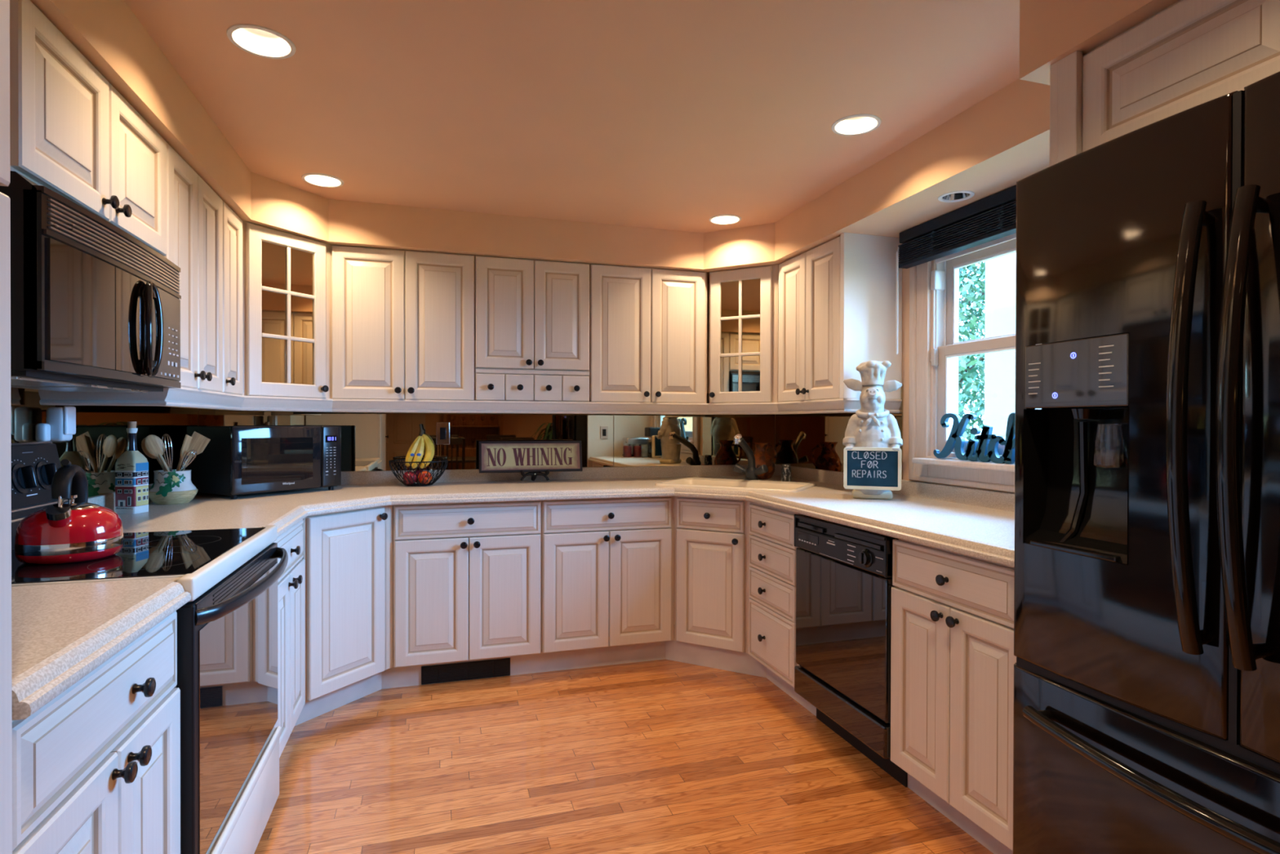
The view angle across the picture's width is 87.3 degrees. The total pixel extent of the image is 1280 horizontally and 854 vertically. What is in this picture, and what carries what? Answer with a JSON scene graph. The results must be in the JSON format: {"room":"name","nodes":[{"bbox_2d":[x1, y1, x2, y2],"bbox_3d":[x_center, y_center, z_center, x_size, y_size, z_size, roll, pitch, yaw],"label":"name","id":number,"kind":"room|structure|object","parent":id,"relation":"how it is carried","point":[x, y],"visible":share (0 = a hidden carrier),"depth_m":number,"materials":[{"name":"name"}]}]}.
{"room":"kitchen","nodes":[
{"label":"kitchen","id":0,"kind":"room"},
{"bbox_2d":[344,283,775,520],"bbox_3d":[-0.700,0.058,3.926,3.500,2.325,0.120,0,0,-17],"label":"wall","id":1,"kind":"structure","parent":0,"point":[708,284],"depth_m":4.20,"materials":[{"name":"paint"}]},
{"bbox_2d":[330,244,475,400],"bbox_3d":[-1.225,-0.518,3.508,0.690,0.760,0.319,0,0,-17],"label":"upper cabinet","id":2,"kind":"object","parent":1,"relation":"attached to","point":[403,321],"visible":1,"depth_m":3.38,"materials":[{"name":"beige paint"}]},
{"bbox_2d":[38,386,902,414],"bbox_3d":[-0.413,-0.101,3.023,3.225,0.065,1.203,0,0,-17],"label":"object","id":3,"kind":"object","parent":2,"relation":"attached to","point":[184,397],"visible":0.87,"depth_m":3.31,"materials":[{"name":"beige paint"}]},
{"bbox_2d":[198,408,613,471],"bbox_3d":[-1.197,0.015,3.709,2.168,0.448,0.006,0,0,-17],"label":"mirror panel","id":4,"kind":"object","parent":1,"relation":"attached to","point":[369,440],"visible":0.31,"depth_m":3.72,"materials":[{"name":"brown mirror"}]},
{"bbox_2d":[435,422,449,444],"bbox_3d":[-1.096,0.036,3.732,0.072,0.124,0.008,0,0,-17],"label":"outlet plate","id":5,"kind":"object","parent":4,"relation":"attached to","point":[442,428],"visible":1,"depth_m":3.73,"materials":[{"name":"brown metal"}]},
{"bbox_2d":[474,254,590,401],"bbox_3d":[-0.601,-0.518,3.697,0.612,0.760,0.319,0,0,-17],"label":"upper cabinet","id":6,"kind":"object","parent":1,"relation":"attached to","point":[532,317],"visible":1,"depth_m":3.57,"materials":[{"name":"beige paint"}]},
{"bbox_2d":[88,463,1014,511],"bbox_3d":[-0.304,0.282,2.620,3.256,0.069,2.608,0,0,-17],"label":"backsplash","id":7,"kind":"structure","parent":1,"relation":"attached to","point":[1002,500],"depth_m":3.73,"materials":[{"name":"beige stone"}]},
{"bbox_2d":[589,263,706,403],"bbox_3d":[0.024,-0.517,3.887,0.690,0.760,0.319,0,0,-17],"label":"upper cabinet","id":8,"kind":"object","parent":1,"relation":"attached to","point":[648,326],"visible":0.99,"depth_m":3.75,"materials":[{"name":"beige paint"}]},
{"bbox_2d":[613,393,774,466],"bbox_3d":[0.357,0.015,4.181,1.076,0.448,0.006,0,0,-17],"label":"mirror panel","id":9,"kind":"object","parent":1,"relation":"attached to","point":[639,439],"visible":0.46,"depth_m":4.16,"materials":[{"name":"brown mirror"}]},
{"bbox_2d":[124,0,1019,232],"bbox_3d":[0.011,-1.142,0.309,7.100,0.120,7.500,0,0,-17],"label":"ceiling","id":10,"kind":"structure","parent":0,"point":[678,115],"depth_m":2.19,"materials":[{"name":"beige paint"}]},
{"bbox_2d":[226,23,296,58],"bbox_3d":[-1.073,-1.133,1.904,0.172,0.090,0.172,0,0,-17],"label":"recessed light","id":11,"kind":"object","parent":10,"relation":"in","point":[257,40],"visible":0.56,"depth_m":1.95,"materials":[{"name":"white"}]},
{"bbox_2d":[301,173,344,187],"bbox_3d":[-1.413,-1.140,2.990,0.172,0.090,0.172,0,0,-17],"label":"recessed light","id":12,"kind":"object","parent":10,"relation":"in","point":[315,179],"visible":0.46,"depth_m":3.04,"materials":[{"name":"white"}]},
{"bbox_2d":[708,214,741,224],"bbox_3d":[0.451,-1.139,3.552,0.172,0.090,0.172,0,0,-17],"label":"recessed light","id":13,"kind":"object","parent":10,"relation":"in","point":[720,219],"visible":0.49,"depth_m":3.60,"materials":[{"name":"white"}]},
{"bbox_2d":[831,113,881,135],"bbox_3d":[0.781,-1.132,2.424,0.172,0.090,0.172,0,0,-17],"label":"recessed light","id":14,"kind":"object","parent":10,"relation":"in","point":[855,124],"visible":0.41,"depth_m":2.48,"materials":[{"name":"white"}]},
{"bbox_2d":[30,0,1179,283],"bbox_3d":[-0.143,-0.990,2.092,3.260,0.205,3.700,0,0,-17],"label":"soffit","id":15,"kind":"structure","parent":0,"point":[1002,140],"depth_m":2.61,"materials":[{"name":"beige paint"}]},
{"bbox_2d":[9,0,166,256],"bbox_3d":[-1.475,-0.702,1.669,0.319,0.372,0.768,0,0,-17],"label":"upper cabinet","id":16,"kind":"object","parent":15,"relation":"attached to","point":[73,134],"visible":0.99,"depth_m":1.56,"materials":[{"name":"beige paint"}]},
{"bbox_2d":[0,170,181,392],"bbox_3d":[-1.474,-0.307,1.671,0.412,0.414,0.757,0,0,-17],"label":"microwave","id":17,"kind":"object","parent":16,"relation":"attached to","point":[95,308],"visible":0.98,"depth_m":1.51,"materials":[{"name":"black"}]},
{"bbox_2d":[164,327,178,377],"bbox_3d":[-1.380,-0.221,1.957,0.004,0.144,0.179,0,0,-17],"label":"print","id":18,"kind":"object","parent":17,"relation":"attached to","point":[171,334],"depth_m":1.99,"materials":[{"name":"grey"}]},
{"bbox_2d":[164,142,222,391],"bbox_3d":[-1.670,-0.512,2.311,0.319,0.760,0.566,0,0,-17],"label":"upper cabinet","id":19,"kind":"object","parent":15,"relation":"attached to","point":[194,211],"visible":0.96,"depth_m":2.33,"materials":[{"name":"beige paint"}]},
{"bbox_2d":[221,200,242,395],"bbox_3d":[-1.793,-0.515,2.719,0.319,0.760,0.282,0,0,-17],"label":"upper cabinet","id":20,"kind":"object","parent":15,"relation":"attached to","point":[232,223],"visible":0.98,"depth_m":2.73,"materials":[{"name":"beige paint"}]},
{"bbox_2d":[242,220,331,398],"bbox_3d":[-1.699,-0.517,3.166,0.289,0.760,0.484,0,0,28],"label":"upper cabinet","id":21,"kind":"object","parent":15,"relation":"attached to","point":[286,276],"depth_m":3.08,"materials":[{"name":"beige paint"}]},
{"bbox_2d":[709,264,780,403],"bbox_3d":[0.625,-0.516,3.868,0.406,0.760,0.289,0,0,28],"label":"upper cabinet","id":22,"kind":"object","parent":15,"relation":"attached to","point":[744,303],"visible":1,"depth_m":3.77,"materials":[{"name":"beige paint"}]},
{"bbox_2d":[937,190,974,202],"bbox_3d":[1.215,-0.927,2.578,0.128,0.090,0.128,0,0,-17],"label":"recessed light","id":23,"kind":"object","parent":15,"relation":"in","point":[961,195],"visible":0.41,"depth_m":2.61,"materials":[{"name":"white metal"}]},
{"bbox_2d":[1082,0,1279,151],"bbox_3d":[1.447,-0.736,1.250,0.600,0.285,0.950,0,0,-17],"label":"upper cabinet","id":24,"kind":"object","parent":15,"relation":"attached to","point":[1188,54],"visible":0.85,"depth_m":1.38,"materials":[{"name":"beige paint"}]},
{"bbox_2d":[253,658,993,853],"bbox_3d":[0.006,1.283,0.324,7.000,0.080,7.400,0,0,-17],"label":"floor","id":25,"kind":"structure","parent":0,"point":[664,756],"depth_m":2.35,"materials":[{"name":"brown wood"}]},
{"bbox_2d":[0,0,12,853],"bbox_3d":[-0.977,0.130,0.430,0.669,2.020,0.668,0,0,-17],"label":"panel","id":26,"kind":"object","parent":25,"relation":"on","point":[6,701],"visible":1,"depth_m":0.82,"materials":[{"name":"beige paint"}]},
{"bbox_2d":[12,610,180,853],"bbox_3d":[-1.117,0.749,1.044,0.579,0.760,0.568,0,0,-17],"label":"base cabinet","id":27,"kind":"object","parent":25,"relation":"on","point":[96,768],"visible":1,"depth_m":1.09,"materials":[{"name":"beige paint"}]},
{"bbox_2d":[11,577,191,719],"bbox_3d":[-1.179,0.310,1.047,0.668,0.112,0.620,0,0,-17],"label":"countertop","id":28,"kind":"structure","parent":27,"relation":"on","point":[61,633],"depth_m":1.11,"materials":[{"name":"beige stone"}]},
{"bbox_2d":[11,441,288,853],"bbox_3d":[-1.325,0.638,1.690,0.736,1.188,0.770,0,0,-17],"label":"range","id":29,"kind":"object","parent":25,"relation":"on","point":[227,632],"visible":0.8,"depth_m":1.66,"materials":[{"name":"black glass"}]},
{"bbox_2d":[14,458,123,564],"bbox_3d":[-1.355,0.193,1.595,0.198,0.239,0.212,0,0,-27],"label":"tea kettle","id":30,"kind":"object","parent":29,"relation":"on","point":[77,530],"visible":1,"depth_m":1.54,"materials":[{"name":"red metal"}]},
{"bbox_2d":[11,527,265,584],"bbox_3d":[-1.316,0.314,1.685,0.529,0.003,0.660,0,0,-17],"label":"glass cooktop","id":31,"kind":"object","parent":29,"relation":"in","point":[171,553],"depth_m":1.58,"materials":[{"name":"black glass"}]},
{"bbox_2d":[273,519,305,757],"bbox_3d":[-1.513,0.740,2.349,0.579,0.760,0.580,0,0,-17],"label":"base cabinet","id":32,"kind":"object","parent":25,"relation":"on","point":[291,583],"visible":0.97,"depth_m":2.44,"materials":[{"name":"beige paint"}]},
{"bbox_2d":[302,505,393,702],"bbox_3d":[-1.409,0.737,3.006,0.449,0.760,0.460,0,0,28],"label":"base cabinet","id":33,"kind":"object","parent":25,"relation":"on","point":[344,553],"depth_m":2.88,"materials":[{"name":"beige paint"}]},
{"bbox_2d":[393,500,542,667],"bbox_3d":[-0.885,0.735,3.441,0.688,0.760,0.579,0,0,-17],"label":"base cabinet","id":34,"kind":"object","parent":25,"relation":"on","point":[467,576],"visible":1,"depth_m":3.19,"materials":[{"name":"beige paint"}]},
{"bbox_2d":[541,496,671,653],"bbox_3d":[-0.229,0.736,3.640,0.680,0.760,0.579,0,0,-17],"label":"base cabinet","id":35,"kind":"object","parent":25,"relation":"on","point":[606,563],"visible":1,"depth_m":3.38,"materials":[{"name":"beige paint"}]},
{"bbox_2d":[294,640,1013,853],"bbox_3d":[-0.168,1.176,2.248,2.137,0.112,2.326,0,0,-17],"label":"toe kick","id":36,"kind":"object","parent":25,"relation":"on","point":[694,654],"visible":0.48,"depth_m":3.31,"materials":[{"name":"paint"}]},
{"bbox_2d":[421,657,510,684],"bbox_3d":[-0.838,1.179,3.240,0.416,0.084,0.006,0,0,-17],"label":"floor vent","id":37,"kind":"object","parent":36,"relation":"in","point":[497,667],"visible":1,"depth_m":3.24,"materials":[{"name":"black metal"}]},
{"bbox_2d":[671,496,750,653],"bbox_3d":[0.448,0.738,3.563,0.479,0.760,0.449,0,0,28],"label":"base cabinet","id":38,"kind":"object","parent":25,"relation":"on","point":[710,535],"depth_m":3.39,"materials":[{"name":"beige paint"}]},
{"bbox_2d":[748,501,799,687],"bbox_3d":[0.841,0.741,3.146,0.579,0.760,0.480,0,0,-17],"label":"base cabinet","id":39,"kind":"object","parent":25,"relation":"on","point":[772,549],"visible":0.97,"depth_m":3.04,"materials":[{"name":"beige paint"}]},
{"bbox_2d":[794,513,907,786],"bbox_3d":[0.987,0.798,2.613,0.574,0.868,0.606,0,0,-17],"label":"dishwasher","id":40,"kind":"object","parent":25,"relation":"on","point":[844,573],"visible":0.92,"depth_m":2.47,"materials":[{"name":"black metal"}]},
{"bbox_2d":[890,538,1016,851],"bbox_3d":[1.176,0.748,2.043,0.579,0.760,0.595,0,0,-17],"label":"base cabinet","id":41,"kind":"object","parent":25,"relation":"on","point":[953,659],"visible":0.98,"depth_m":1.97,"materials":[{"name":"beige paint"}]},
{"bbox_2d":[88,463,1014,568],"bbox_3d":[-0.304,0.303,2.621,3.256,0.112,2.608,0,0,-17],"label":"countertop","id":42,"kind":"structure","parent":41,"relation":"on","point":[974,522],"depth_m":2.89,"materials":[{"name":"beige stone"}]},
{"bbox_2d":[115,421,148,514],"bbox_3d":[-1.850,0.146,2.443,0.076,0.332,0.076,0,0,0],"label":"bottle","id":43,"kind":"object","parent":42,"relation":"on","point":[131,467],"visible":1,"depth_m":2.41,"materials":[{"name":"multicoloured ceramic"}]},
{"bbox_2d":[148,469,197,504],"bbox_3d":[-1.906,0.240,2.736,0.172,0.141,0.172,0,0,23],"label":"utensil crock","id":44,"kind":"object","parent":42,"relation":"on","point":[174,486],"visible":0.95,"depth_m":2.68,"materials":[{"name":"ceramic"}]},
{"bbox_2d":[141,437,166,471],"bbox_3d":[-1.946,0.151,2.721,0.126,0.223,0.020,0,0,-41],"label":"wooden spoon","id":45,"kind":"object","parent":44,"relation":"in","point":[144,448],"visible":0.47,"depth_m":2.69,"materials":[{"name":"brown wood"}]},
{"bbox_2d":[144,434,169,471],"bbox_3d":[-1.923,0.147,2.702,0.017,0.232,0.121,0,0,42],"label":"wooden spoon","id":46,"kind":"object","parent":44,"relation":"in","point":[153,445],"visible":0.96,"depth_m":2.68,"materials":[{"name":"brown wood"}]},
{"bbox_2d":[161,433,173,471],"bbox_3d":[-1.912,0.144,2.714,0.041,0.234,0.036,0,0,1],"label":"whisk","id":47,"kind":"object","parent":44,"relation":"in","point":[165,434],"visible":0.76,"depth_m":2.71,"materials":[{"name":"silver metal"}]},
{"bbox_2d":[176,434,191,471],"bbox_3d":[-1.889,0.146,2.757,0.066,0.232,0.056,0,0,-14],"label":"wooden spatula","id":48,"kind":"object","parent":44,"relation":"in","point":[187,441],"visible":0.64,"depth_m":2.75,"materials":[{"name":"brown wood"}]},
{"bbox_2d":[180,449,196,471],"bbox_3d":[-1.873,0.178,2.742,0.103,0.171,0.033,0,0,-35],"label":"whisk","id":49,"kind":"object","parent":44,"relation":"in","point":[183,468],"visible":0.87,"depth_m":2.75,"materials":[{"name":"silver metal"}]},
{"bbox_2d":[180,431,210,471],"bbox_3d":[-1.870,0.140,2.788,0.143,0.245,0.022,0,0,-34],"label":"wooden spatula","id":50,"kind":"object","parent":44,"relation":"in","point":[198,442],"visible":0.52,"depth_m":2.80,"materials":[{"name":"brown wood"}]},
{"bbox_2d":[186,425,341,498],"bbox_3d":[-1.761,0.151,3.168,0.375,0.315,0.527,0,0,30],"label":"countertop microwave","id":51,"kind":"object","parent":42,"relation":"on","point":[236,460],"visible":0.98,"depth_m":2.99,"materials":[{"name":"black"}]},
{"bbox_2d":[325,447,335,475],"bbox_3d":[-1.500,0.165,3.253,0.001,0.134,0.054,0,0,29],"label":"print","id":52,"kind":"object","parent":51,"relation":"attached to","point":[326,447],"depth_m":3.25},
{"bbox_2d":[388,458,448,486],"bbox_3d":[-1.166,0.241,3.533,0.298,0.133,0.298,0,0,-17],"label":"wire basket","id":53,"kind":"object","parent":42,"relation":"on","point":[393,461],"visible":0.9,"depth_m":3.47,"materials":[{"name":"black metal"}]},
{"bbox_2d":[403,471,417,484],"bbox_3d":[-1.191,0.265,3.477,0.072,0.071,0.071,0,0,-28],"label":"apple","id":54,"kind":"object","parent":53,"relation":"in","point":[411,473],"visible":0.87,"depth_m":3.45,"materials":[{"name":"red food"}]},
{"bbox_2d":[415,470,422,483],"bbox_3d":[-1.179,0.264,3.578,0.071,0.071,0.071,0,0,25],"label":"apple","id":55,"kind":"object","parent":53,"relation":"in","point":[417,472],"visible":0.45,"depth_m":3.55,"materials":[{"name":"brown food"}]},
{"bbox_2d":[404,423,434,469],"bbox_3d":[-1.145,0.102,3.491,0.144,0.235,0.078,0,0,-17],"label":"banana bunch","id":56,"kind":"object","parent":53,"relation":"in","point":[415,451],"visible":0.94,"depth_m":3.48,"materials":[{"name":"yellow food"}]},
{"bbox_2d":[417,471,431,484],"bbox_3d":[-1.122,0.263,3.495,0.071,0.072,0.071,0,0,-32],"label":"apple","id":57,"kind":"object","parent":53,"relation":"in","point":[424,473],"visible":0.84,"depth_m":3.47,"materials":[{"name":"red food"}]},
{"bbox_2d":[520,469,550,481],"bbox_3d":[-0.591,0.255,3.745,0.162,0.098,0.096,0,0,-17],"label":"easel","id":58,"kind":"object","parent":42,"relation":"on","point":[534,474],"visible":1,"depth_m":3.73,"materials":[{"name":"black"}]},
{"bbox_2d":[478,440,582,473],"bbox_3d":[-0.604,0.165,3.736,0.570,0.174,0.046,0,0,-17],"label":"sign board","id":59,"kind":"object","parent":58,"relation":"on","point":[495,456],"visible":1,"depth_m":3.73,"materials":[{"name":"beige wood"}]},
{"bbox_2d":[654,477,816,517],"bbox_3d":[0.511,0.398,3.585,0.770,0.197,0.472,0,0,28],"label":"sink","id":60,"kind":"object","parent":42,"relation":"in","point":[697,482],"visible":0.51,"depth_m":3.65,"materials":[{"name":"beige"}]},
{"bbox_2d":[733,434,768,479],"bbox_3d":[0.580,0.168,3.777,0.225,0.261,0.195,0,0,-28],"label":"kitchen faucet","id":61,"kind":"object","parent":42,"relation":"on","point":[751,472],"visible":1,"depth_m":3.78,"materials":[{"name":"brown metal"}]},
{"bbox_2d":[752,442,777,479],"bbox_3d":[0.732,0.201,4.020,0.165,0.216,0.160,0,0,15],"label":"glass jug","id":62,"kind":"object","parent":42,"relation":"on","point":[762,455],"visible":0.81,"depth_m":3.97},
{"bbox_2d":[781,463,791,481],"bbox_3d":[0.814,0.258,3.733,0.056,0.106,0.056,0,0,-17],"label":"pepper grinder","id":63,"kind":"object","parent":42,"relation":"on","point":[786,468],"visible":0.8,"depth_m":3.71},
{"bbox_2d":[842,360,902,499],"bbox_3d":[1.029,0.010,2.970,0.250,0.612,0.196,0,0,19],"label":"statue","id":64,"kind":"object","parent":42,"relation":"on","point":[872,456],"visible":1,"depth_m":2.92,"materials":[{"name":"ceramic"}]},
{"bbox_2d":[1049,50,1082,166],"bbox_3d":[1.327,0.178,1.706,0.665,2.120,0.072,0,0,-17],"label":"end panel","id":65,"kind":"object","parent":25,"relation":"on","point":[1066,73],"visible":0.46,"depth_m":1.59,"materials":[{"name":"beige paint"}]},
{"bbox_2d":[1013,71,1279,853],"bbox_3d":[1.314,0.341,1.200,0.875,1.800,0.895,0,0,-17],"label":"refrigerator","id":66,"kind":"object","parent":25,"relation":"on","point":[1147,569],"visible":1,"depth_m":1.22,"materials":[{"name":"black metal"}]},
{"bbox_2d":[1028,344,1114,394],"bbox_3d":[0.880,-0.115,1.379,0.001,0.087,0.193,0,0,-17],"label":"print","id":67,"kind":"object","parent":66,"relation":"attached to","point":[1055,369],"depth_m":1.37,"materials":[{"name":"grey plastic"}]},
{"bbox_2d":[775,243,1014,493],"bbox_3d":[1.496,0.071,2.544,0.140,2.325,3.800,0,0,-17],"label":"wall","id":68,"kind":"structure","parent":0,"point":[905,272],"depth_m":3.14,"materials":[{"name":"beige paint"}]},
{"bbox_2d":[775,384,902,479],"bbox_3d":[1.056,0.020,3.744,0.006,0.448,1.233,0,0,-17],"label":"mirror panel","id":69,"kind":"object","parent":68,"relation":"attached to","point":[811,441],"visible":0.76,"depth_m":3.89,"materials":[{"name":"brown mirror"}]},
{"bbox_2d":[777,232,902,402],"bbox_3d":[0.979,-0.512,3.410,0.347,0.760,0.627,0,0,-17],"label":"upper cabinet","id":70,"kind":"object","parent":68,"relation":"attached to","point":[837,297],"visible":0.97,"depth_m":3.15,"materials":[{"name":"beige paint"}]},
{"bbox_2d":[908,232,1041,492],"bbox_3d":[1.465,-0.307,2.483,0.215,1.107,1.275,0,0,-17],"label":"window","id":71,"kind":"structure","parent":68,"relation":"in","point":[935,347],"depth_m":2.95,"materials":[{"name":"paint"}]},
{"bbox_2d":[895,185,1016,354],"bbox_3d":[1.362,-0.605,2.512,0.086,0.558,1.165,0,0,-17],"label":"window blind","id":72,"kind":"object","parent":71,"relation":"attached to","point":[993,217],"visible":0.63,"depth_m":2.71,"materials":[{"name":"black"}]},
{"bbox_2d":[933,412,1015,464],"bbox_3d":[1.371,0.042,2.576,0.016,0.197,0.670,0,0,-17],"label":"script letters","id":73,"kind":"object","parent":71,"relation":"on","point":[984,450],"visible":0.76,"depth_m":2.66,"materials":[{"name":"blue"}]},
{"label":"outside","id":74,"kind":"structure","parent":0,"visible":0},
{"bbox_3d":[28.336,1.640,13.828,57.740,0.020,70.000,0,0,-17],"label":"ground","id":75,"kind":"structure","parent":74,"visible":0},
{"bbox_2d":[958,261,985,440],"bbox_3d":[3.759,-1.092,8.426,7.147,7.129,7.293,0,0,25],"label":"tree","id":76,"kind":"object","parent":75,"relation":"on","point":[967,372],"visible":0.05,"depth_m":7.14,"materials":[{"name":"green plant"}]},
{"bbox_2d":[984,252,1016,436],"bbox_3d":[2.149,-0.221,3.699,0.340,3.700,0.375,0,0,-17],"label":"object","id":77,"kind":"object","parent":75,"relation":"on","point":[1000,272],"visible":0.02,"depth_m":3.71,"materials":[{"name":"white"}]},
{"bbox_3d":[-1.783,0.069,1.675,0.120,2.325,3.800,0,0,-17],"label":"wall","id":78,"kind":"structure","parent":0,"visible":0},
{"bbox_2d":[10,386,198,497],"bbox_3d":[-2.006,0.019,2.629,0.006,0.448,1.591,0,0,-17],"label":"mirror panel","id":79,"kind":"object","parent":78,"relation":"attached to","point":[100,438],"visible":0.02,"depth_m":2.42,"materials":[{"name":"brown mirror"}]},
{"bbox_2d":[35,406,75,442],"bbox_3d":[-1.792,-0.008,2.058,0.070,0.112,0.090,0,0,-17],"label":"plug","id":80,"kind":"object","parent":79,"relation":"attached to","point":[60,425],"visible":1,"depth_m":2.04,"materials":[{"name":"white plastic"}]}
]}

